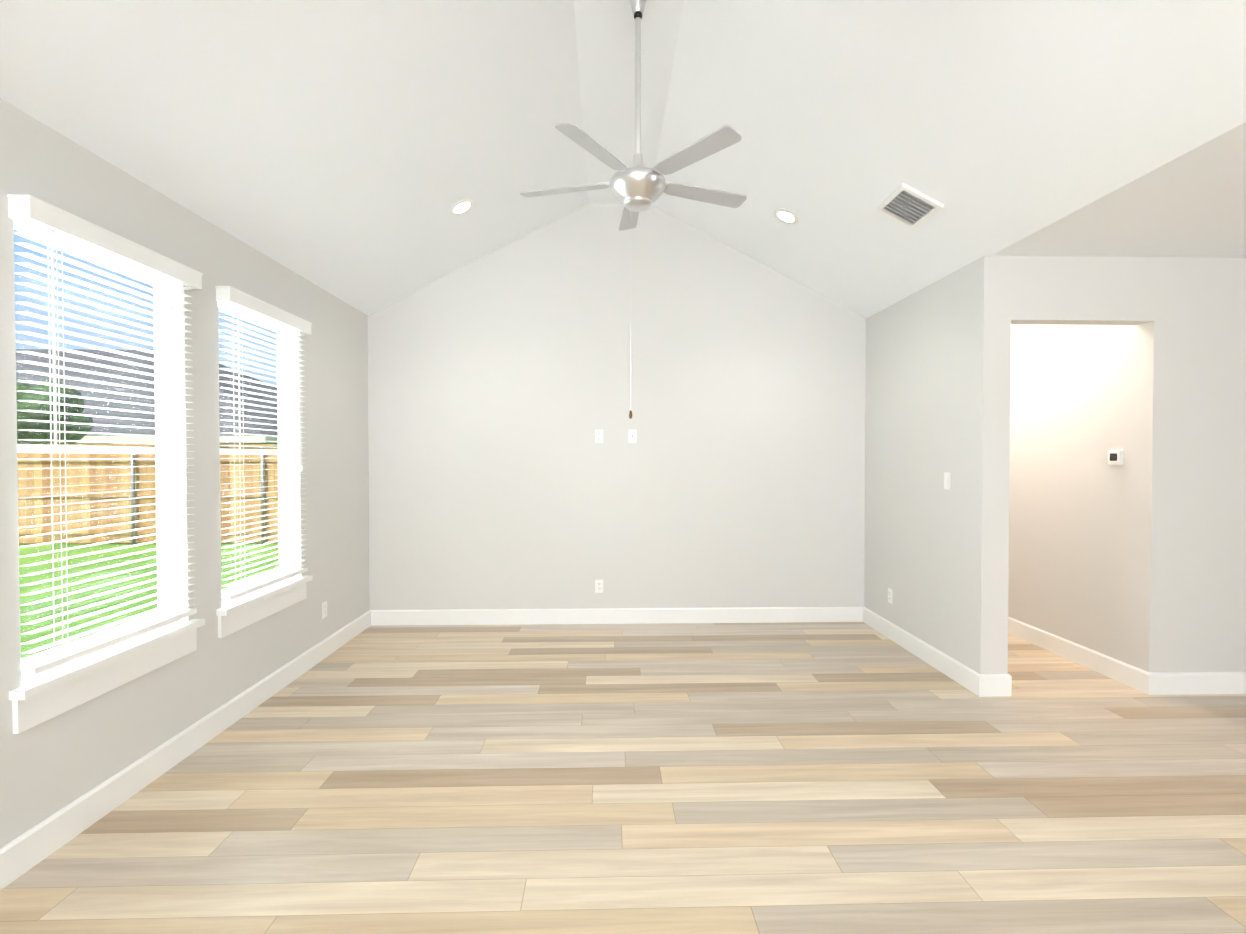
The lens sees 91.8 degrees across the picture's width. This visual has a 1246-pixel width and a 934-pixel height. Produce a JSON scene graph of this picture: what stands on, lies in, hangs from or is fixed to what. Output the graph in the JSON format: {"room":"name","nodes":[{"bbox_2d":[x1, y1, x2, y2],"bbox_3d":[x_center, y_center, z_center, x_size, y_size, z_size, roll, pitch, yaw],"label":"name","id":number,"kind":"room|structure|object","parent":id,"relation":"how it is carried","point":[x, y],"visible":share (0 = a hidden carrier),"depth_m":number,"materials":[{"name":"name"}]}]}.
{"room":"empty living room","nodes":[
{"label":"empty living room","id":0,"kind":"room"},
{"bbox_2d":[0,98,369,847],"bbox_3d":[-2.189,0.109,0.264,0.150,2.760,10.457,0,1,-2],"label":"wall","id":1,"kind":"structure","parent":0,"point":[52,766],"depth_m":3.08,"materials":[{"name":"white paint"}]},
{"bbox_2d":[7,194,204,733],"bbox_3d":[-2.197,-0.013,2.590,0.198,1.904,0.956,0,1,-2],"label":"window","id":2,"kind":"structure","parent":1,"relation":"in","point":[59,679],"depth_m":2.51,"materials":[{"name":"white paint"}]},
{"bbox_2d":[0,610,371,889],"bbox_3d":[-2.106,1.421,0.302,0.016,0.135,10.127,0,1,-2],"label":"baseboard","id":3,"kind":"structure","parent":1,"relation":"attached to","point":[26,851],"depth_m":2.74,"materials":[{"name":"white paint"}]},
{"bbox_2d":[215,286,312,637],"bbox_3d":[-2.228,-0.032,3.717,0.198,1.904,0.951,0,1,-2],"label":"window","id":4,"kind":"structure","parent":1,"relation":"in","point":[248,603],"depth_m":3.69,"materials":[{"name":"white paint"}]},
{"bbox_2d":[322,601,326,618],"bbox_3d":[-2.224,1.065,4.502,0.008,0.116,0.072,0,1,-2],"label":"outlet","id":5,"kind":"object","parent":1,"relation":"attached to","point":[324,609],"visible":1,"depth_m":4.49,"materials":[{"name":"white plastic"}]},
{"bbox_2d":[368,204,865,609],"bbox_3d":[-0.048,-0.507,5.468,4.712,3.820,0.150,0,1,-2],"label":"wall","id":6,"kind":"structure","parent":0,"point":[499,395],"depth_m":5.39,"materials":[{"name":"white paint"}]},
{"bbox_2d":[595,580,602,592],"bbox_3d":[-0.213,1.070,5.410,0.072,0.116,0.008,0,1,-2],"label":"outlet","id":7,"kind":"object","parent":6,"relation":"attached to","point":[598,586],"visible":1,"depth_m":5.41,"materials":[{"name":"white plastic"}]},
{"bbox_2d":[595,430,602,442],"bbox_3d":[-0.213,-0.275,5.388,0.072,0.116,0.008,0,1,-2],"label":"plate","id":8,"kind":"object","parent":6,"relation":"attached to","point":[598,436],"visible":1,"depth_m":5.39,"materials":[{"name":"white plastic"}]},
{"bbox_2d":[372,607,859,625],"bbox_3d":[-0.015,1.337,5.416,4.412,0.135,0.016,0,1,-2],"label":"baseboard","id":9,"kind":"structure","parent":6,"relation":"attached to","point":[739,614],"depth_m":5.41,"materials":[{"name":"white paint"}]},
{"bbox_2d":[629,430,636,442],"bbox_3d":[0.085,-0.275,5.396,0.072,0.116,0.008,0,1,-2],"label":"plate","id":10,"kind":"object","parent":6,"relation":"attached to","point":[632,436],"visible":1,"depth_m":5.39,"materials":[{"name":"white plastic"}]},
{"bbox_2d":[0,622,1245,933],"bbox_3d":[3.256,1.525,1.756,11.115,0.120,13.100,0,1,-2],"label":"floor","id":11,"kind":"structure","parent":0,"point":[716,778],"depth_m":2.61,"materials":[{"name":"brown wood"}]},
{"bbox_2d":[0,0,1245,318],"bbox_3d":[-0.009,-1.757,0.292,4.712,1.268,10.457,0,1,-2],"label":"ceiling","id":12,"kind":"structure","parent":0,"point":[350,152],"depth_m":2.99,"materials":[{"name":"white paint"}]},
{"bbox_2d":[449,199,473,215],"bbox_3d":[-1.158,-1.863,4.333,0.174,0.093,0.196,0,1,-2],"label":"recessed light","id":13,"kind":"object","parent":12,"relation":"in","point":[461,207],"visible":1,"depth_m":4.32,"materials":[{"name":"white paint"}]},
{"bbox_2d":[520,0,746,418],"bbox_3d":[0.062,-1.262,2.911,1.139,2.065,1.103,0,1,-2],"label":"ceiling fan","id":14,"kind":"object","parent":12,"relation":"hanging from","point":[637,187],"visible":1,"depth_m":2.82,"materials":[{"name":"silver metal"}]},
{"bbox_2d":[774,208,798,224],"bbox_3d":[1.198,-1.836,4.427,0.174,0.092,0.196,0,1,-2],"label":"recessed light","id":15,"kind":"object","parent":12,"relation":"in","point":[783,215],"visible":1,"depth_m":4.42,"materials":[{"name":"white paint"}]},
{"bbox_2d":[875,183,943,229],"bbox_3d":[1.716,-1.562,3.635,0.249,0.140,0.344,0,1,-2],"label":"ceiling vent","id":16,"kind":"object","parent":12,"relation":"in","point":[907,206],"visible":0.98,"depth_m":3.62,"materials":[{"name":"white metal"}]},
{"bbox_2d":[864,256,1011,673],"bbox_3d":[2.299,0.038,4.611,0.173,2.760,1.707,0,1,-2],"label":"wall","id":17,"kind":"structure","parent":0,"point":[937,403],"depth_m":4.17,"materials":[{"name":"white paint"}]},
{"bbox_2d":[888,588,892,603],"bbox_3d":[2.199,1.062,4.972,0.008,0.116,0.072,0,1,-2],"label":"outlet","id":18,"kind":"object","parent":17,"relation":"attached to","point":[890,593],"visible":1,"depth_m":4.96,"materials":[{"name":"white plastic"}]},
{"bbox_2d":[860,607,987,696],"bbox_3d":[2.205,1.350,4.614,0.016,0.135,1.706,0,1,-2],"label":"baseboard","id":19,"kind":"structure","parent":17,"relation":"attached to","point":[977,683],"depth_m":4.33,"materials":[{"name":"white paint"}]},
{"bbox_2d":[944,472,950,489],"bbox_3d":[2.219,0.095,4.136,0.012,0.116,0.072,0,1,-2],"label":"light switch","id":20,"kind":"object","parent":17,"relation":"attached to","point":[947,480],"visible":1,"depth_m":4.13,"materials":[{"name":"white plastic"}]},
{"bbox_2d":[988,673,1011,695],"bbox_3d":[2.357,1.328,5.948,0.016,0.135,4.366,0,1,-2],"label":"baseboard","id":21,"kind":"structure","parent":17,"relation":"attached to","point":[1000,683],"depth_m":3.76,"materials":[{"name":"white paint"}]},
{"bbox_2d":[1008,324,1135,664],"bbox_3d":[3.321,0.013,6.100,0.130,2.760,4.370,0,1,-2],"label":"wall","id":22,"kind":"structure","parent":0,"point":[1072,424],"depth_m":4.39,"materials":[{"name":"white paint"}]},
{"bbox_2d":[1008,617,1139,690],"bbox_3d":[3.252,1.328,5.985,0.016,0.135,4.340,0,1,-2],"label":"baseboard","id":23,"kind":"structure","parent":22,"relation":"attached to","point":[1129,675],"depth_m":4.36,"materials":[{"name":"white paint"}]},
{"bbox_2d":[1108,450,1122,464],"bbox_3d":[3.300,-0.063,4.048,0.023,0.104,0.104,0,1,-2],"label":"thermostat","id":24,"kind":"object","parent":22,"relation":"attached to","point":[1115,457],"visible":0.98,"depth_m":4.03,"materials":[{"name":"white plastic"}]},
{"bbox_2d":[991,122,1245,257],"bbox_3d":[5.551,-1.346,1.771,6.523,0.140,13.100,0,1,-2],"label":"ceiling","id":25,"kind":"structure","parent":0,"point":[1191,203],"depth_m":3.14,"materials":[{"name":"white paint"}]},
{"bbox_2d":[1011,256,1245,672],"bbox_3d":[5.581,0.049,3.911,6.350,2.760,0.130,0,1,-2],"label":"wall facing the hall mouth","id":26,"kind":"structure","parent":0,"point":[1186,316],"depth_m":3.79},
{"bbox_2d":[1140,669,1245,694],"bbox_3d":[5.932,1.363,3.869,5.261,0.135,0.016,0,1,-2],"label":"baseboard","id":27,"kind":"structure","parent":26,"relation":"attached to","point":[1156,683],"depth_m":3.80,"materials":[{"name":"white paint"}]},
{"label":"outside","id":28,"kind":"structure","parent":0,"visible":0},
{"bbox_2d":[19,542,278,658],"bbox_3d":[-36.736,1.361,23.885,67.625,0.200,110.000,0,1,-2],"label":"grass","id":29,"kind":"structure","parent":28,"point":[24,600],"depth_m":8.15,"materials":[{"name":"green plant"}]},
{"bbox_2d":[16,380,93,443],"bbox_3d":[-13.600,-0.330,14.122,2.010,3.502,1.550,0,1,-2],"label":"tree","id":30,"kind":"object","parent":29,"relation":"on","point":[45,388],"depth_m":13.76,"materials":[{"name":"green plant"}]},
{"bbox_2d":[16,349,277,443],"bbox_3d":[-24.252,-1.575,22.663,28.520,5.710,13.020,0,1,-2],"label":"neighbouring house","id":31,"kind":"structure","parent":29,"relation":"on","point":[84,384],"depth_m":19.30,"materials":[{"name":"beige brick"}]},
{"bbox_2d":[17,444,278,544],"bbox_3d":[-18.521,0.523,11.120,31.354,1.895,0.134,0,1,-2],"label":"fence","id":32,"kind":"object","parent":29,"relation":"on","point":[87,488],"depth_m":11.39,"materials":[{"name":"brown wood"}]}
]}

